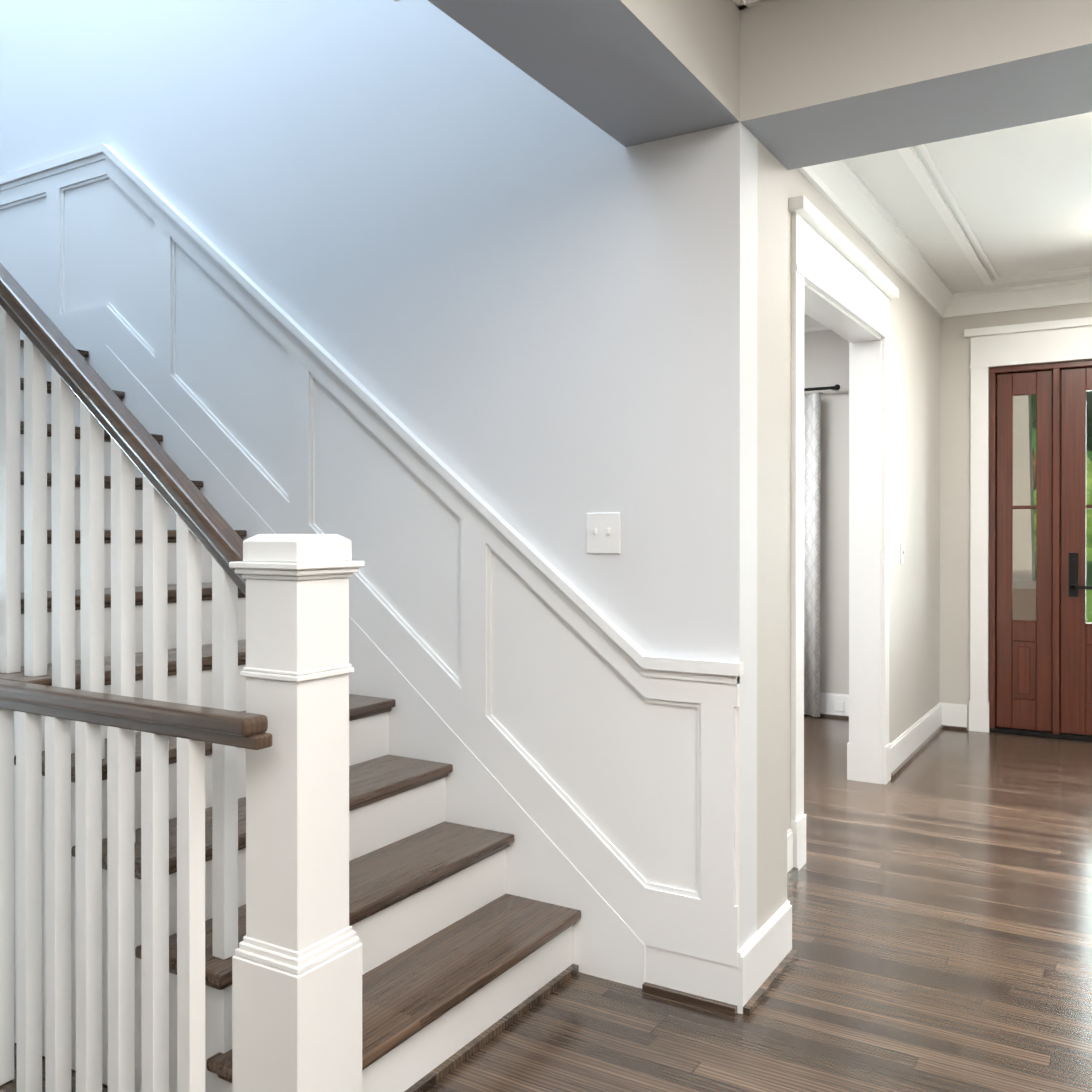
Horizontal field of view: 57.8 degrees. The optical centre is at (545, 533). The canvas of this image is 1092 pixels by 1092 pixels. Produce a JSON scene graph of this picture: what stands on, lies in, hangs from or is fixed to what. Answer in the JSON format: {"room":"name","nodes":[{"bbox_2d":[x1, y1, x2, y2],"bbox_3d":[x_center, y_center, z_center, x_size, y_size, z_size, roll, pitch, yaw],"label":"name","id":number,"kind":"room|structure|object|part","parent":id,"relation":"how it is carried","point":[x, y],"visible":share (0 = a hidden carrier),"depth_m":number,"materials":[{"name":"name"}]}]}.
{"room":"house stair hall","nodes":[
{"label":"house stair hall","id":0,"kind":"room"},
{"bbox_2d":[0,0,757,949],"bbox_3d":[-1.231,-0.151,3.968,4.250,9.400,0.150,0,0,31],"label":"wall","id":1,"kind":"structure","parent":0,"point":[520,302],"depth_m":3.25,"materials":[{"name":"white paint"}]},
{"bbox_2d":[586,512,619,553],"bbox_3d":[0.172,-0.003,3.024,0.116,0.125,0.016,0,0,31],"label":"switch plate","id":2,"kind":"object","parent":1,"relation":"attached to","point":[602,533],"depth_m":3.02,"materials":[{"name":"white paint"}]},
{"bbox_2d":[642,982,733,1014],"bbox_3d":[0.408,1.343,2.865,0.277,0.020,0.020,0,0,31],"label":"trim","id":3,"kind":"structure","parent":1,"relation":"attached to","point":[719,1006],"depth_m":2.85,"materials":[{"name":"brown wood"}]},
{"bbox_2d":[733,949,797,1015],"bbox_3d":[0.678,1.342,2.989,0.036,0.020,0.512,0,0,31],"label":"trim","id":4,"kind":"structure","parent":1,"relation":"attached to","point":[766,987],"depth_m":2.93,"materials":[{"name":"brown wood"}]},
{"bbox_2d":[0,715,1091,1091],"bbox_3d":[1.095,1.506,1.780,12.000,0.300,10.800,0,0,31],"label":"floor","id":5,"kind":"structure","parent":0,"point":[940,893],"depth_m":3.06,"materials":[{"name":"brown wood"}]},
{"bbox_2d":[0,262,580,1091],"bbox_3d":[-1.946,0.084,2.940,3.681,4.483,2.342,0,0,31],"label":"staircase","id":6,"kind":"structure","parent":5,"relation":"on","point":[238,852],"depth_m":2.33,"materials":[{"name":"white paint"}]},
{"bbox_2d":[757,141,787,930],"bbox_3d":[0.539,-0.133,3.156,0.380,2.970,0.290,0,0,31],"label":"wall","id":7,"kind":"structure","parent":0,"point":[772,440],"depth_m":3.05,"materials":[{"name":"beige paint"}]},
{"bbox_2d":[787,169,939,829],"bbox_3d":[1.591,-0.139,5.120,0.150,2.970,4.160,0,0,31],"label":"wall","id":8,"kind":"structure","parent":0,"point":[914,635],"depth_m":5.96,"materials":[{"name":"beige paint"}]},
{"bbox_2d":[787,867,797,883],"bbox_3d":[0.796,1.340,3.619,0.026,0.020,0.760,0,0,31],"label":"trim","id":9,"kind":"structure","parent":8,"relation":"attached to","point":[793,872],"depth_m":3.88,"materials":[{"name":"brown wood"}]},
{"bbox_2d":[900,543,904,563],"bbox_3d":[2.083,0.114,5.776,0.015,0.120,0.070,0,0,31],"label":"switch plate","id":10,"kind":"object","parent":8,"relation":"attached to","point":[902,552],"depth_m":5.77,"materials":[{"name":"white paint"}]},
{"bbox_2d":[891,725,946,778],"bbox_3d":[2.322,1.332,6.143,0.030,0.020,1.660,0,0,31],"label":"trim","id":11,"kind":"structure","parent":8,"relation":"attached to","point":[929,739],"depth_m":6.01,"materials":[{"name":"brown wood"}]},
{"bbox_2d":[804,302,1091,729],"bbox_3d":[3.835,-0.143,6.312,12.000,2.970,0.200,0,0,31],"label":"wall","id":12,"kind":"structure","parent":0,"point":[826,358],"depth_m":6.85,"materials":[{"name":"beige paint"}]},
{"bbox_2d":[0,0,1091,1013],"bbox_3d":[0.851,0.334,1.807,10.450,3.995,10.600,0,0,31],"label":"trim","id":13,"kind":"structure","parent":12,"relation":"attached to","point":[573,735],"depth_m":3.58,"materials":[{"name":"paint"}]},
{"bbox_2d":[804,384,839,716],"bbox_3d":[1.701,0.124,7.402,1.004,2.405,0.139,0,0,31],"label":"curtain","id":14,"kind":"object","parent":12,"relation":"hanging from","point":[812,441],"visible":0.15,"depth_m":7.20,"materials":[{"name":"grey fabric"}]},
{"bbox_2d":[806,713,848,718],"bbox_3d":[0.850,1.326,7.981,4.070,0.020,0.036,0,0,31],"label":"trim","id":15,"kind":"structure","parent":12,"relation":"attached to","point":[821,715],"depth_m":7.21,"materials":[{"name":"brown wood"}]},
{"bbox_2d":[834,701,843,711],"bbox_3d":[2.134,1.254,7.204,0.070,0.070,0.005,0,0,31],"label":"switch plate","id":16,"kind":"object","parent":12,"relation":"attached to","point":[838,706],"depth_m":7.20,"materials":[{"name":"white paint"}]},
{"bbox_2d":[989,360,1091,740],"bbox_3d":[3.833,0.106,6.299,1.846,2.464,0.165,0,0,31],"label":"front door","id":17,"kind":"structure","parent":12,"relation":"in","point":[1040,673],"depth_m":6.57,"materials":[{"name":"brown wood"}]},
{"bbox_3d":[3.833,0.190,6.300,1.846,2.296,0.165,0,0,31],"label":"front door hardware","id":18,"kind":"part","parent":17,"relation":"part of","materials":[{"name":"brown wood"}]},
{"bbox_2d":[846,112,1091,293],"bbox_3d":[2.760,-1.683,4.526,12.000,0.120,4.360,0,0,31],"label":"ceiling","id":19,"kind":"structure","parent":0,"point":[1022,194],"depth_m":4.78,"materials":[{"name":"paint"}]},
{"bbox_2d":[740,0,1091,169],"bbox_3d":[3.659,-1.387,1.180,7.000,0.450,0.440,0,0,31],"label":"beam","id":20,"kind":"structure","parent":19,"relation":"attached to","point":[823,81],"depth_m":2.66,"materials":[{"name":"paint"}]},
{"bbox_3d":[-0.328,-1.668,-0.174,5.426,0.120,6.000,0,0,31],"label":"ceiling","id":21,"kind":"structure","parent":0,"visible":0},
{"bbox_2d":[428,0,739,146],"bbox_3d":[-1.156,-1.384,0.326,0.360,0.450,6.000,0,0,31],"label":"beam","id":22,"kind":"structure","parent":21,"relation":"attached to","point":[626,73],"depth_m":2.48,"materials":[{"name":"paint"}]},
{"label":"outside","id":23,"kind":"structure","parent":0,"visible":0},
{"bbox_2d":[1035,546,1091,622],"bbox_3d":[10.972,1.481,49.086,150.000,2.250,210.000,0,0,31],"label":"ground","id":24,"kind":"structure","parent":23,"point":[1088,580],"depth_m":21.68,"materials":[{"name":"green plant"}]},
{"bbox_2d":[1012,394,1091,622],"bbox_3d":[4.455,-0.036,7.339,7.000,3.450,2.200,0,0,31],"label":"door glass","id":25,"kind":"object","parent":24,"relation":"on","point":[1023,533],"depth_m":8.36,"materials":[{"name":"glass"}]},
{"bbox_2d":[1031,391,1091,461],"bbox_3d":[18.492,-6.403,32.409,68.606,21.163,45.520,0,0,31],"label":"trees","id":26,"kind":"object","parent":24,"relation":"on","point":[1088,420],"depth_m":42.62,"materials":[{"name":"green plant"}]},
{"bbox_2d":[1034,454,1091,547],"bbox_3d":[19.794,-0.693,32.472,29.178,4.368,5.540,0,0,31],"label":"shrubs","id":27,"kind":"object","parent":24,"relation":"on","point":[1089,493],"depth_m":32.63,"materials":[{"name":"green plant"}]},
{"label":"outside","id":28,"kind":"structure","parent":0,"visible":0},
{"bbox_2d":[1033,449,1035,490],"bbox_3d":[20.209,-1.778,34.254,21.527,3.658,3.636,0,0,31],"label":"shrubs","id":29,"kind":"object","parent":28,"point":[1034,475],"depth_m":34.62,"materials":[{"name":"green plant"}]}
]}

